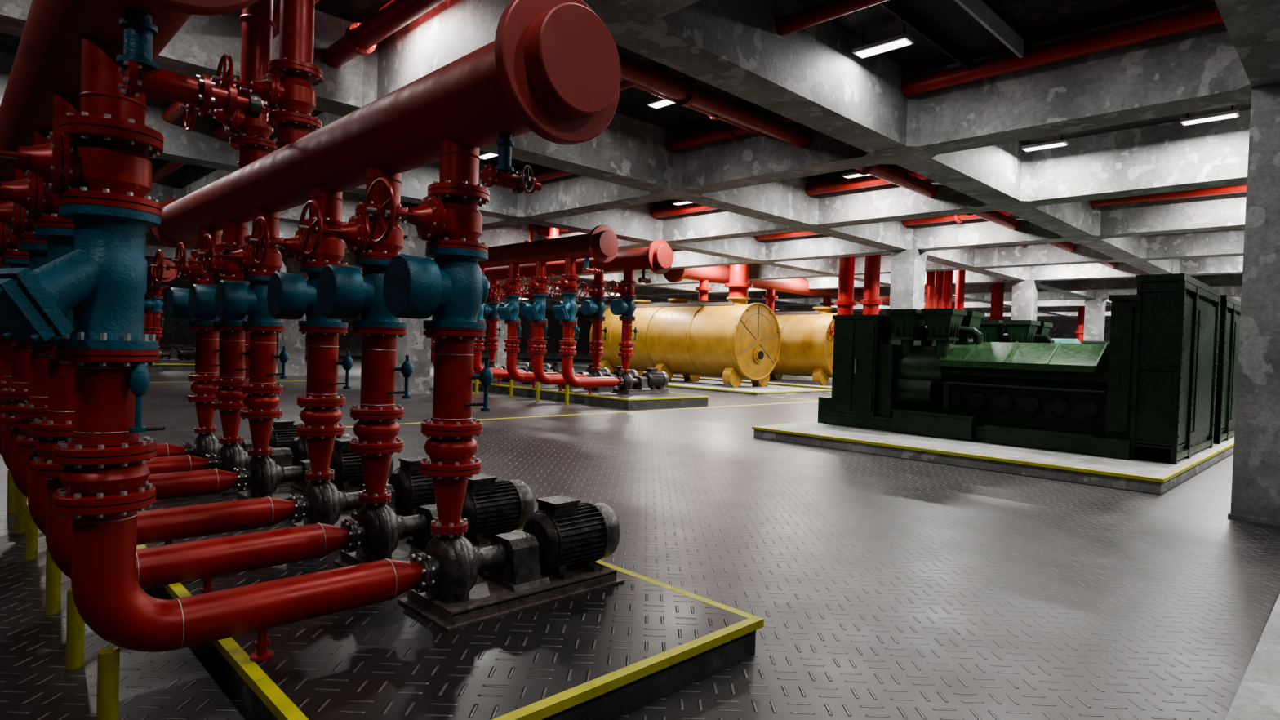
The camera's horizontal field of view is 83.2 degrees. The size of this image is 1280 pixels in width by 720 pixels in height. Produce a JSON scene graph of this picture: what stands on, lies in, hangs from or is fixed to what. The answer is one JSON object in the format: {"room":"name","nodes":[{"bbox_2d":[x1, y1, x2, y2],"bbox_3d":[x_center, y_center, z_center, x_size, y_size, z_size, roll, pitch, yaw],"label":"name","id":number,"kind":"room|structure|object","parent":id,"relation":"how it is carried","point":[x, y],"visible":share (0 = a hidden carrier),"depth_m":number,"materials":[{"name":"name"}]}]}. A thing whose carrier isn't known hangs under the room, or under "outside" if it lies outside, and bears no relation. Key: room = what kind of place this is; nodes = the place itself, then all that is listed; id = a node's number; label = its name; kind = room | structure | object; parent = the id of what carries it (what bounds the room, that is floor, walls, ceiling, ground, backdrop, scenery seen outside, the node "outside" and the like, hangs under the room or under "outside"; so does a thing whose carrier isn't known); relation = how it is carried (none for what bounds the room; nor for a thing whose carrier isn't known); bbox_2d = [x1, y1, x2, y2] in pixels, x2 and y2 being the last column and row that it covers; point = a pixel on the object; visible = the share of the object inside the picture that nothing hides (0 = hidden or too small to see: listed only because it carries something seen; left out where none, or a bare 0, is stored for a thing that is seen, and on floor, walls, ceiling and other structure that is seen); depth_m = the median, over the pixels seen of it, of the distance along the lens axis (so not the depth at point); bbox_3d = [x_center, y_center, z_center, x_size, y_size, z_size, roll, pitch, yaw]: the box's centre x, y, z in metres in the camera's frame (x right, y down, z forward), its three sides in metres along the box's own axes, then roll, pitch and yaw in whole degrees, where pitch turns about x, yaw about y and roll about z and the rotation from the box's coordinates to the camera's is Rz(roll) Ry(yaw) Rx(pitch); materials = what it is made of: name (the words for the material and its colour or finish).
{"room":"mechanical room","nodes":[
{"label":"mechanical room","id":0,"kind":"room"},
{"bbox_2d":[158,284,592,359],"bbox_3d":[-23.009,-3.296,65.723,73.000,5.900,0.300,1,2,-44],"label":"wall","id":1,"kind":"structure","parent":0,"point":[176,332],"depth_m":68.70,"materials":[{"name":"concrete"}]},
{"bbox_2d":[378,0,395,11],"bbox_3d":[-2.806,-4.296,8.508,0.240,0.292,0.720,1,2,-44],"label":"ceiling lamp","id":2,"kind":"object","parent":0,"point":[391,1],"depth_m":8.53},
{"bbox_2d":[0,0,1250,204],"bbox_3d":[1.658,-5.026,40.555,73.000,0.200,70.000,1,2,-44],"label":"ceiling","id":3,"kind":"structure","parent":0,"point":[1035,21],"depth_m":9.41,"materials":[{"name":"concrete"}]},
{"bbox_2d":[0,353,1279,719],"bbox_3d":[1.450,1.067,40.673,73.000,0.204,70.001,1,2,-44],"label":"floor","id":4,"kind":"structure","parent":0,"point":[882,587],"depth_m":5.67,"materials":[{"name":"metal"}]},
{"bbox_2d":[0,196,192,513],"bbox_3d":[-5.312,-0.041,6.784,1.941,2.860,0.422,1,2,-44],"label":"riser pipe","id":5,"kind":"object","parent":4,"relation":"on","point":[162,449],"visible":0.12,"depth_m":6.52,"materials":[{"name":"metal"}]},
{"bbox_2d":[0,199,217,533],"bbox_3d":[-4.683,-0.007,6.141,1.941,2.860,0.422,1,2,-44],"label":"riser pipe","id":6,"kind":"object","parent":4,"relation":"on","point":[162,464],"visible":0.12,"depth_m":5.87,"materials":[{"name":"metal"}]},
{"bbox_2d":[0,0,262,196],"bbox_3d":[-3.982,-1.472,4.840,0.732,0.860,7.670,1,2,-44],"label":"pipe","id":7,"kind":"object","parent":6,"relation":"attached to","point":[47,60],"visible":0.8,"depth_m":2.73,"materials":[{"name":"metal"}]},
{"bbox_2d":[0,164,247,559],"bbox_3d":[-4.054,0.027,5.498,1.941,2.860,0.422,1,2,-44],"label":"riser pipe","id":8,"kind":"object","parent":4,"relation":"on","point":[215,481],"visible":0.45,"depth_m":5.14,"materials":[{"name":"metal"}]},
{"bbox_2d":[0,128,305,614],"bbox_3d":[-3.104,0.078,4.527,1.941,2.860,0.422,1,2,-44],"label":"riser pipe","id":9,"kind":"object","parent":4,"relation":"on","point":[167,525],"visible":0.36,"depth_m":4.26,"materials":[{"name":"metal"}]},
{"bbox_2d":[158,343,167,350],"bbox_3d":[-23.834,-0.441,35.255,1.860,0.738,0.795,1,2,-44],"label":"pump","id":10,"kind":"object","parent":4,"relation":"on","point":[162,346],"visible":0.02,"depth_m":35.38,"materials":[{"name":"black metal"}]},
{"bbox_2d":[160,344,174,351],"bbox_3d":[-22.485,-0.368,33.876,1.860,0.738,0.795,1,2,-44],"label":"pump","id":11,"kind":"object","parent":4,"relation":"on","point":[168,347],"visible":0.06,"depth_m":33.95,"materials":[{"name":"black metal"}]},
{"bbox_2d":[143,288,149,333],"bbox_3d":[-23.111,-2.158,33.169,0.973,3.084,0.480,1,2,-44],"label":"discharge riser","id":12,"kind":"object","parent":11,"relation":"on","point":[144,322],"visible":0.02,"depth_m":33.25,"materials":[{"name":"red paint"}]},
{"bbox_2d":[146,362,195,370],"bbox_3d":[-23.324,0.114,33.935,3.309,0.284,10.025,1,2,-44],"label":"plinth","id":13,"kind":"object","parent":4,"relation":"on","point":[158,366],"visible":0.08,"depth_m":30.51,"materials":[{"name":"concrete"}]},
{"bbox_2d":[160,345,190,359],"bbox_3d":[-21.552,-0.318,32.922,1.860,0.738,0.795,1,2,-44],"label":"pump","id":14,"kind":"object","parent":4,"relation":"on","point":[175,348],"visible":0.09,"depth_m":32.91,"materials":[{"name":"black metal"}]},
{"bbox_2d":[143,279,153,333],"bbox_3d":[-22.179,-2.108,32.216,0.973,3.084,0.480,1,2,-44],"label":"discharge riser","id":15,"kind":"object","parent":14,"relation":"on","point":[149,282],"visible":0.29,"depth_m":32.24,"materials":[{"name":"red paint"}]},
{"bbox_2d":[155,345,195,362],"bbox_3d":[-20.619,-0.268,31.969,1.860,0.738,0.795,1,2,-44],"label":"pump","id":16,"kind":"object","parent":4,"relation":"on","point":[184,353],"visible":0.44,"depth_m":31.94,"materials":[{"name":"black metal"}]},
{"bbox_2d":[144,278,164,348],"bbox_3d":[-21.246,-2.058,31.262,0.973,3.084,0.480,1,2,-44],"label":"discharge riser","id":17,"kind":"object","parent":16,"relation":"on","point":[156,304],"visible":0.72,"depth_m":31.29,"materials":[{"name":"red paint"}]},
{"bbox_2d":[0,90,360,669],"bbox_3d":[-2.447,0.113,3.855,1.941,2.860,0.422,1,2,-44],"label":"riser pipe","id":18,"kind":"object","parent":4,"relation":"on","point":[205,559],"visible":0.35,"depth_m":3.57,"materials":[{"name":"metal"}]},
{"bbox_2d":[0,34,435,719],"bbox_3d":[-1.790,0.148,3.184,1.941,2.860,0.422,1,2,-44],"label":"riser pipe","id":19,"kind":"object","parent":4,"relation":"on","point":[101,151],"visible":0.99,"depth_m":2.82,"materials":[{"name":"metal"}]},
{"bbox_2d":[191,419,298,457],"bbox_3d":[-4.226,0.944,7.954,1.310,0.520,0.560,1,2,-44],"label":"pump","id":20,"kind":"object","parent":4,"relation":"on","point":[283,432],"visible":0.3,"depth_m":7.83,"materials":[{"name":"black metal"}]},
{"bbox_2d":[150,227,222,434],"bbox_3d":[-4.668,-0.316,7.457,0.685,2.172,0.338,1,2,-44],"label":"discharge riser","id":21,"kind":"object","parent":20,"relation":"on","point":[206,351],"visible":0.61,"depth_m":7.47,"materials":[{"name":"red paint"}]},
{"bbox_2d":[244,268,251,378],"bbox_3d":[-13.945,-2.200,26.000,0.560,5.850,0.560,1,2,-44],"label":"vertical pipe","id":22,"kind":"object","parent":4,"relation":"on","point":[247,340],"visible":0.1,"depth_m":25.85,"materials":[{"name":"metal"}]},
{"bbox_2d":[214,432,351,494],"bbox_3d":[-3.597,0.978,7.311,1.310,0.520,0.560,1,2,-44],"label":"pump","id":23,"kind":"object","parent":4,"relation":"on","point":[228,457],"visible":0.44,"depth_m":7.08,"materials":[{"name":"black metal"}]},
{"bbox_2d":[171,218,251,444],"bbox_3d":[-4.039,-0.283,6.814,0.685,2.172,0.338,1,2,-44],"label":"discharge riser","id":24,"kind":"object","parent":23,"relation":"on","point":[229,403],"visible":0.77,"depth_m":6.82,"materials":[{"name":"red paint"}]},
{"bbox_2d":[277,257,307,375],"bbox_3d":[-14.415,-1.765,29.903,0.840,4.800,0.840,1,2,-44],"label":"concrete column","id":25,"kind":"structure","parent":4,"relation":"on","point":[294,341],"depth_m":29.61,"materials":[{"name":"concrete"}]},
{"bbox_2d":[231,437,393,501],"bbox_3d":[-2.969,1.012,6.668,1.310,0.520,0.560,1,2,-44],"label":"pump","id":26,"kind":"object","parent":4,"relation":"on","point":[263,478],"visible":0.57,"depth_m":6.49,"materials":[{"name":"black metal"}]},
{"bbox_2d":[197,208,288,457],"bbox_3d":[-3.410,-0.249,6.171,0.685,2.172,0.338,1,2,-44],"label":"discharge riser","id":27,"kind":"object","parent":26,"relation":"on","point":[233,300],"visible":0.79,"depth_m":6.18,"materials":[{"name":"red paint"}]},
{"bbox_2d":[290,456,435,527],"bbox_3d":[-2.018,1.063,5.697,1.310,0.520,0.560,1,2,-44],"label":"pump","id":28,"kind":"object","parent":4,"relation":"on","point":[410,489],"visible":0.49,"depth_m":5.62,"materials":[{"name":"black metal"}]},
{"bbox_2d":[248,186,352,482],"bbox_3d":[-2.459,-0.198,5.200,0.685,2.172,0.338,1,2,-44],"label":"discharge riser","id":29,"kind":"object","parent":28,"relation":"on","point":[291,296],"visible":0.81,"depth_m":5.21,"materials":[{"name":"red paint"}]},
{"bbox_2d":[395,235,433,394],"bbox_3d":[-7.007,-1.368,22.331,0.840,4.800,0.840,1,2,-44],"label":"concrete column","id":30,"kind":"structure","parent":4,"relation":"on","point":[415,344],"depth_m":22.03,"materials":[{"name":"concrete"}]},
{"bbox_2d":[333,473,534,567],"bbox_3d":[-1.361,1.098,5.026,1.310,0.520,0.560,1,2,-44],"label":"pump","id":31,"kind":"object","parent":4,"relation":"on","point":[491,507],"visible":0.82,"depth_m":4.98,"materials":[{"name":"black metal"}]},
{"bbox_2d":[297,167,413,506],"bbox_3d":[-1.803,-0.163,4.528,0.685,2.172,0.338,1,2,-44],"label":"discharge riser","id":32,"kind":"object","parent":31,"relation":"on","point":[343,292],"visible":0.9,"depth_m":4.53,"materials":[{"name":"red paint"}]},
{"bbox_2d":[136,493,764,719],"bbox_3d":[-2.609,1.402,5.738,2.330,0.200,7.060,1,2,-44],"label":"plinth","id":33,"kind":"object","parent":4,"relation":"on","point":[607,653],"visible":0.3,"depth_m":3.49,"materials":[{"name":"metal"}]},
{"bbox_2d":[431,314,484,367],"bbox_3d":[-6.513,-1.055,25.407,2.776,4.090,0.603,1,2,-44],"label":"riser pipe","id":34,"kind":"object","parent":4,"relation":"on","point":[433,342],"visible":0.06,"depth_m":24.86,"materials":[{"name":"metal"}]},
{"bbox_2d":[472,367,506,382],"bbox_3d":[-5.614,-1.007,24.488,2.776,4.090,0.603,1,2,-44],"label":"riser pipe","id":35,"kind":"object","parent":4,"relation":"on","point":[483,367],"visible":0.03,"depth_m":25.05,"materials":[{"name":"metal"}]},
{"bbox_2d":[433,225,618,275],"bbox_3d":[-4.612,-3.101,22.627,1.047,1.229,10.968,1,2,-44],"label":"pipe","id":36,"kind":"object","parent":35,"relation":"attached to","point":[602,244],"visible":0.8,"depth_m":19.65,"materials":[{"name":"metal"}]},
{"bbox_2d":[488,280,507,367],"bbox_3d":[-7.163,-1.655,36.968,0.840,4.800,0.840,1,2,-44],"label":"concrete column","id":37,"kind":"structure","parent":4,"relation":"on","point":[500,355],"depth_m":36.59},
{"bbox_2d":[473,268,529,393],"bbox_3d":[-4.715,-0.958,23.569,2.776,4.090,0.603,1,2,-44],"label":"riser pipe","id":38,"kind":"object","parent":4,"relation":"on","point":[478,344],"visible":0.27,"depth_m":23.10,"materials":[{"name":"metal"}]},
{"bbox_2d":[488,359,528,380],"bbox_3d":[-4.961,0.354,27.081,1.873,0.744,0.801,1,2,-44],"label":"pump","id":39,"kind":"object","parent":4,"relation":"on","point":[520,364],"visible":0.19,"depth_m":27.17,"materials":[{"name":"black metal"}]},
{"bbox_2d":[483,279,501,363],"bbox_3d":[-5.592,-1.449,26.369,0.980,3.105,0.484,1,2,-44],"label":"discharge riser","id":40,"kind":"object","parent":39,"relation":"on","point":[491,314],"visible":0.83,"depth_m":26.39,"materials":[{"name":"red paint"}]},
{"bbox_2d":[398,494,624,631],"bbox_3d":[-0.704,1.133,4.354,1.310,0.520,0.560,1,2,-44],"label":"pump","id":41,"kind":"object","parent":4,"relation":"on","point":[555,554],"visible":0.99,"depth_m":4.22,"materials":[{"name":"black metal"}]},
{"bbox_2d":[364,140,493,537],"bbox_3d":[-1.146,-0.127,3.857,0.685,2.172,0.338,1,2,-44],"label":"discharge riser","id":42,"kind":"object","parent":41,"relation":"on","point":[453,287],"visible":1,"depth_m":3.86,"materials":[{"name":"red paint"}]},
{"bbox_2d":[499,363,551,382],"bbox_3d":[-4.061,0.402,26.162,1.873,0.744,0.801,1,2,-44],"label":"pump","id":43,"kind":"object","parent":4,"relation":"on","point":[545,366],"visible":0.13,"depth_m":26.01,"materials":[{"name":"black metal"}]},
{"bbox_2d":[494,288,521,339],"bbox_3d":[-4.693,-1.401,25.450,0.980,3.105,0.484,1,2,-44],"label":"discharge riser","id":44,"kind":"object","parent":43,"relation":"on","point":[502,304],"visible":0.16,"depth_m":25.25,"materials":[{"name":"red paint"}]},
{"bbox_2d":[490,263,562,398],"bbox_3d":[-3.356,-0.885,22.180,2.776,4.090,0.603,1,2,-44],"label":"riser pipe","id":45,"kind":"object","parent":4,"relation":"on","point":[509,313],"visible":0.9,"depth_m":21.63,"materials":[{"name":"metal"}]},
{"bbox_2d":[521,362,574,384],"bbox_3d":[-3.162,0.450,25.242,1.873,0.744,0.801,1,2,-44],"label":"pump","id":46,"kind":"object","parent":4,"relation":"on","point":[557,366],"visible":0.16,"depth_m":25.20,"materials":[{"name":"black metal"}]},
{"bbox_2d":[519,275,533,365],"bbox_3d":[-3.793,-1.352,24.531,0.980,3.105,0.484,1,2,-44],"label":"discharge riser","id":47,"kind":"object","parent":46,"relation":"on","point":[528,294],"visible":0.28,"depth_m":24.52,"materials":[{"name":"red paint"}]},
{"bbox_2d":[516,260,592,401],"bbox_3d":[-2.416,-0.835,21.219,2.776,4.090,0.603,1,2,-44],"label":"riser pipe","id":48,"kind":"object","parent":4,"relation":"on","point":[536,313],"visible":0.91,"depth_m":20.67,"materials":[{"name":"metal"}]},
{"bbox_2d":[555,364,610,388],"bbox_3d":[-1.803,0.523,23.853,1.873,0.744,0.801,1,2,-44],"label":"pump","id":49,"kind":"object","parent":4,"relation":"on","point":[603,371],"visible":0.3,"depth_m":23.95,"materials":[{"name":"black metal"}]},
{"bbox_2d":[550,280,579,368],"bbox_3d":[-2.434,-1.279,23.142,0.980,3.105,0.484,1,2,-44],"label":"discharge riser","id":50,"kind":"object","parent":49,"relation":"on","point":[558,303],"visible":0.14,"depth_m":23.15,"materials":[{"name":"red paint"}]},
{"bbox_2d":[545,257,623,405],"bbox_3d":[-1.477,-0.785,20.259,2.776,4.090,0.603,1,2,-44],"label":"riser pipe","id":51,"kind":"object","parent":4,"relation":"on","point":[565,312],"visible":1,"depth_m":19.72,"materials":[{"name":"metal"}]},
{"bbox_2d":[472,378,709,409],"bbox_3d":[-2.648,1.009,23.912,3.332,0.286,10.096,1,2,-44],"label":"plinth","id":52,"kind":"object","parent":4,"relation":"on","point":[602,398],"visible":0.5,"depth_m":20.90,"materials":[{"name":"concrete"}]},
{"bbox_2d":[581,366,638,391],"bbox_3d":[-0.864,0.574,22.893,1.873,0.744,0.801,1,2,-44],"label":"pump","id":53,"kind":"object","parent":4,"relation":"on","point":[616,372],"visible":0.36,"depth_m":22.50,"materials":[{"name":"black metal"}]},
{"bbox_2d":[577,272,607,370],"bbox_3d":[-1.495,-1.229,22.181,0.980,3.105,0.484,1,2,-44],"label":"discharge riser","id":54,"kind":"object","parent":53,"relation":"on","point":[595,308],"visible":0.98,"depth_m":22.18,"materials":[{"name":"red paint"}]},
{"bbox_2d":[610,368,670,394],"bbox_3d":[0.076,0.624,21.933,1.873,0.744,0.801,1,2,-44],"label":"pump","id":55,"kind":"object","parent":4,"relation":"on","point":[652,380],"visible":0.94,"depth_m":21.79,"materials":[{"name":"black metal"}]},
{"bbox_2d":[606,268,637,373],"bbox_3d":[-0.555,-1.179,21.221,0.980,3.105,0.484,1,2,-44],"label":"discharge riser","id":56,"kind":"object","parent":55,"relation":"on","point":[625,307],"visible":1,"depth_m":21.22,"materials":[{"name":"red paint"}]},
{"bbox_2d":[589,263,780,387],"bbox_3d":[1.740,-1.876,32.989,3.204,5.700,9.460,1,2,-44],"label":"tank","id":57,"kind":"object","parent":4,"relation":"on","point":[733,340],"visible":0.94,"depth_m":30.45,"materials":[{"name":"metal"}]},
{"bbox_2d":[665,377,831,395],"bbox_3d":[1.969,1.065,32.710,5.200,0.150,12.100,1,2,-44],"label":"plinth","id":58,"kind":"object","parent":4,"relation":"on","point":[745,388],"visible":0.5,"depth_m":29.16,"materials":[{"name":"concrete"}]},
{"bbox_2d":[671,374,831,389],"bbox_3d":[6.756,1.137,37.397,5.200,0.150,12.100,1,2,-44],"label":"plinth","id":59,"kind":"object","parent":4,"relation":"on","point":[792,383],"visible":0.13,"depth_m":35.64,"materials":[{"name":"concrete"}]},
{"bbox_2d":[700,306,836,385],"bbox_3d":[6.511,-0.827,37.659,3.232,3.750,9.545,1,2,-44],"label":"tank","id":60,"kind":"object","parent":4,"relation":"on","point":[806,337],"visible":0.26,"depth_m":34.48,"materials":[{"name":"metal"}]},
{"bbox_2d":[831,256,856,368],"bbox_3d":[6.994,-1.461,24.614,0.728,5.850,0.728,1,2,-44],"label":"vertical pipe","id":61,"kind":"object","parent":4,"relation":"on","point":[845,303],"visible":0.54,"depth_m":24.37,"materials":[{"name":"metal"}]},
{"bbox_2d":[860,254,882,315],"bbox_3d":[7.622,-1.425,23.830,0.700,5.850,0.700,1,2,-44],"label":"vertical pipe","id":62,"kind":"object","parent":4,"relation":"on","point":[871,302],"visible":0.4,"depth_m":23.60,"materials":[{"name":"metal"}]},
{"bbox_2d":[889,248,928,309],"bbox_3d":[7.931,-0.844,21.517,0.806,4.800,0.806,1,2,-44],"label":"concrete column","id":63,"kind":"structure","parent":4,"relation":"on","point":[908,271],"depth_m":21.23,"materials":[{"name":"concrete"}]},
{"bbox_2d":[924,271,935,308],"bbox_3d":[11.019,-1.380,27.506,0.448,5.850,0.448,2,1,-11],"label":"vertical pipe","id":64,"kind":"object","parent":4,"relation":"on","point":[931,276],"visible":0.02,"depth_m":27.35,"materials":[{"name":"metal"}]},
{"bbox_2d":[933,271,944,308],"bbox_3d":[11.591,-1.371,28.066,0.448,5.850,0.448,2,1,-11],"label":"vertical pipe","id":65,"kind":"object","parent":4,"relation":"on","point":[940,275],"visible":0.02,"depth_m":27.91,"materials":[{"name":"metal"}]},
{"bbox_2d":[942,270,953,308],"bbox_3d":[12.162,-1.362,28.625,0.476,5.850,0.476,2,1,-11],"label":"vertical pipe","id":66,"kind":"object","parent":4,"relation":"on","point":[948,280],"visible":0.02,"depth_m":28.45,"materials":[{"name":"metal"}]},
{"bbox_2d":[951,302,955,308],"bbox_3d":[17.965,-1.422,41.998,0.952,5.850,0.952,1,2,-44],"label":"vertical pipe","id":67,"kind":"object","parent":4,"relation":"on","point":[953,303],"visible":0.02,"depth_m":41.64,"materials":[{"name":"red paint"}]},
{"bbox_2d":[955,270,965,310],"bbox_3d":[13.020,-1.349,29.465,0.476,5.850,0.476,2,1,-11],"label":"vertical pipe","id":68,"kind":"object","parent":4,"relation":"on","point":[960,274],"visible":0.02,"depth_m":29.30,"materials":[{"name":"metal"}]},
{"bbox_2d":[751,420,1234,493],"bbox_3d":[8.126,1.584,15.298,10.150,0.200,6.620,1,2,-44],"label":"plinth","id":69,"kind":"object","parent":4,"relation":"on","point":[1158,477],"visible":0.48,"depth_m":11.46,"materials":[{"name":"concrete"}]},
{"bbox_2d":[817,273,1220,464],"bbox_3d":[7.102,0.039,14.181,3.610,2.860,6.270,1,2,-44],"label":"diesel generator","id":70,"kind":"object","parent":69,"relation":"on","point":[1148,393],"visible":1,"depth_m":12.59,"materials":[{"name":"green paint"}]},
{"bbox_2d":[987,282,1005,320],"bbox_3d":[15.588,-1.302,31.559,0.700,5.850,0.700,1,2,-44],"label":"vertical pipe","id":71,"kind":"object","parent":4,"relation":"on","point":[997,289],"visible":0.25,"depth_m":31.32,"materials":[{"name":"metal"}]},
{"bbox_2d":[1010,280,1039,320],"bbox_3d":[15.219,-0.733,28.653,0.806,4.800,0.806,1,2,-44],"label":"concrete column","id":72,"kind":"structure","parent":4,"relation":"on","point":[1024,292],"depth_m":28.37,"materials":[{"name":"concrete"}]},
{"bbox_2d":[1051,337,1080,343],"bbox_3d":[19.355,0.309,35.119,2.300,2.750,3.900,1,2,-44],"label":"water tank","id":73,"kind":"object","parent":4,"relation":"on","point":[1055,340],"visible":0.06,"depth_m":33.81,"materials":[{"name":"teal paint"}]},
{"bbox_2d":[1074,306,1084,343],"bbox_3d":[26.170,-1.155,42.619,0.840,5.850,0.840,1,2,-44],"label":"vertical pipe","id":74,"kind":"object","parent":4,"relation":"on","point":[1081,313],"visible":0.25,"depth_m":42.43,"materials":[{"name":"metal"}]},
{"bbox_2d":[1083,297,1106,341],"bbox_3d":[22.507,-0.623,35.788,0.806,4.800,0.806,1,2,-44],"label":"concrete column","id":75,"kind":"structure","parent":4,"relation":"on","point":[1095,308],"depth_m":35.51,"materials":[{"name":"concrete"}]},
{"bbox_2d":[949,294,1240,444],"bbox_3d":[10.175,0.086,17.189,3.610,2.860,6.270,1,2,-44],"label":"diesel generator","id":76,"kind":"object","parent":4,"relation":"on","point":[993,331],"visible":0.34,"depth_m":14.62,"materials":[{"name":"green paint"}]},
{"bbox_2d":[1080,340,1110,344],"bbox_3d":[19.964,0.235,26.772,3.610,2.860,6.270,1,2,-44],"label":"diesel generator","id":77,"kind":"object","parent":4,"relation":"on","point":[1082,341],"visible":0.02,"depth_m":27.22,"materials":[{"name":"green paint"}]},
{"bbox_2d":[1225,593,1279,719],"bbox_3d":[2.737,1.718,2.438,13.360,0.060,1.330,1,2,-44],"label":"platform","id":78,"kind":"object","parent":4,"relation":"on","point":[1257,697],"depth_m":3.75,"materials":[{"name":"concrete"}]},
{"bbox_2d":[1227,81,1279,525],"bbox_3d":[7.343,-0.605,8.012,0.970,4.800,0.970,1,2,-44],"label":"concrete column","id":79,"kind":"structure","parent":4,"relation":"on","point":[1255,479],"depth_m":7.90,"materials":[{"name":"concrete"}]},
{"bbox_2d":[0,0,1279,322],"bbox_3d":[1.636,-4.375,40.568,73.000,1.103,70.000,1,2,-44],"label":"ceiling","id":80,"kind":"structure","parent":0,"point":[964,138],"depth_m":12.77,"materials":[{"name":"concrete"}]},
{"bbox_2d":[145,257,176,288],"bbox_3d":[-23.739,-4.419,34.195,0.971,2.339,10.806,1,2,-44],"label":"pipe","id":81,"kind":"object","parent":80,"relation":"attached to","point":[168,275],"visible":0.36,"depth_m":30.55,"materials":[{"name":"metal"}]},
{"bbox_2d":[161,0,319,123],"bbox_3d":[-17.262,-4.760,21.851,0.308,0.308,44.300,1,2,-44],"label":"ceiling pipe","id":82,"kind":"object","parent":80,"relation":"attached to","point":[172,113],"depth_m":11.95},
{"bbox_2d":[151,0,444,182],"bbox_3d":[-16.694,-4.651,22.412,0.364,0.364,44.300,1,2,-44],"label":"ceiling pipe","id":83,"kind":"object","parent":80,"relation":"attached to","point":[359,38],"depth_m":8.62,"materials":[{"name":"metal"}]},
{"bbox_2d":[149,0,620,248],"bbox_3d":[-2.534,-2.497,6.245,2.138,3.072,7.610,1,2,-44],"label":"pipe","id":84,"kind":"object","parent":80,"relation":"attached to","point":[551,68],"visible":0.94,"depth_m":4.14,"materials":[{"name":"metal"}]},
{"bbox_2d":[479,151,497,159],"bbox_3d":[-3.157,-4.436,15.158,0.240,0.292,0.720,1,2,-44],"label":"ceiling lamp","id":85,"kind":"object","parent":80,"relation":"hanging from","point":[484,155],"depth_m":15.17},
{"bbox_2d":[484,223,673,284],"bbox_3d":[-3.066,-3.556,24.174,0.978,2.356,10.882,1,2,-44],"label":"pipe","id":86,"kind":"object","parent":80,"relation":"attached to","point":[658,257],"visible":0.44,"depth_m":21.29,"materials":[{"name":"metal"}]},
{"bbox_2d":[646,95,675,108],"bbox_3d":[0.442,-4.243,11.479,0.240,0.292,0.720,1,2,-44],"label":"ceiling lamp","id":87,"kind":"object","parent":80,"relation":"hanging from","point":[658,103],"depth_m":11.55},
{"bbox_2d":[671,200,693,204],"bbox_3d":[1.202,-4.369,19.425,0.240,0.292,0.720,1,2,-44],"label":"ceiling lamp","id":88,"kind":"object","parent":80,"relation":"attached to","point":[677,202],"depth_m":19.45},
{"bbox_2d":[620,77,767,137],"bbox_3d":[0.249,-4.000,10.672,5.400,0.224,0.224,1,2,-44],"label":"ceiling pipe","id":89,"kind":"object","parent":80,"relation":"attached to","point":[712,116],"depth_m":11.39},
{"bbox_2d":[536,168,928,234],"bbox_3d":[-12.873,-5.028,34.740,0.420,0.420,56.000,1,2,-44],"label":"ceiling pipe","id":90,"kind":"object","parent":80,"relation":"attached to","point":[843,184],"depth_m":17.04,"materials":[{"name":"metal"}]},
{"bbox_2d":[619,0,888,90],"bbox_3d":[-14.262,-4.732,24.647,0.280,0.280,68.500,1,2,-44],"label":"ceiling pipe","id":91,"kind":"object","parent":80,"relation":"attached to","point":[828,10],"depth_m":8.01,"materials":[{"name":"metal"}]},
{"bbox_2d":[663,265,924,312],"bbox_3d":[9.960,-2.470,37.611,24.200,3.570,1.240,1,2,-44],"label":"header","id":92,"kind":"object","parent":80,"relation":"hanging from","point":[717,274],"visible":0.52,"depth_m":33.20,"materials":[{"name":"red paint"}]},
{"bbox_2d":[404,2,1223,208],"bbox_3d":[-12.006,-4.847,26.848,0.336,0.336,68.500,1,2,-44],"label":"ceiling pipe","id":93,"kind":"object","parent":80,"relation":"attached to","point":[1206,15],"depth_m":9.25,"materials":[{"name":"metal"}]},
{"bbox_2d":[841,169,869,178],"bbox_3d":[4.801,-4.176,15.746,0.240,0.292,0.720,1,2,-44],"label":"ceiling lamp","id":94,"kind":"object","parent":80,"relation":"attached to","point":[851,175],"depth_m":15.81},
{"bbox_2d":[617,51,1117,268],"bbox_3d":[11.382,-3.560,20.523,35.100,0.392,0.392,1,2,-44],"label":"ceiling pipe","id":95,"kind":"object","parent":80,"relation":"attached to","point":[686,91],"depth_m":10.82,"materials":[{"name":"metal"}]},
{"bbox_2d":[852,22,915,58],"bbox_3d":[3.102,-4.108,9.189,0.240,0.292,0.720,1,2,-44],"label":"ceiling lamp","id":96,"kind":"object","parent":80,"relation":"hanging from","point":[903,40],"depth_m":9.13,"materials":[{"name":"plastic"}]},
{"bbox_2d":[878,0,1024,70],"bbox_3d":[0.426,-4.102,5.361,12.020,0.220,0.690,1,2,-44],"label":"ceiling beam","id":97,"kind":"structure","parent":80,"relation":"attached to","point":[966,31],"depth_m":8.76,"materials":[{"name":"metal"}]},
{"bbox_2d":[671,184,1246,248],"bbox_3d":[-4.897,-4.739,33.808,0.476,0.476,68.500,1,2,-44],"label":"ceiling pipe","id":98,"kind":"object","parent":80,"relation":"attached to","point":[1242,188],"depth_m":17.07,"materials":[{"name":"metal"}]},
{"bbox_2d":[1021,133,1068,151],"bbox_3d":[7.423,-4.038,13.209,0.240,0.292,0.720,1,2,-44],"label":"ceiling lamp","id":99,"kind":"object","parent":80,"relation":"attached to","point":[1062,142],"depth_m":13.14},
{"bbox_2d":[1179,105,1239,125],"bbox_3d":[9.028,-3.950,11.425,0.240,0.292,0.720,1,2,-44],"label":"ceiling lamp","id":100,"kind":"object","parent":80,"relation":"attached to","point":[1232,113],"depth_m":11.36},
{"bbox_2d":[1036,320,1111,341],"bbox_3d":[27.741,-1.580,66.252,0.300,5.900,70.000,1,2,-44],"label":"wall","id":101,"kind":"structure","parent":0,"point":[1061,329],"depth_m":58.83,"materials":[{"name":"concrete"}]}
]}

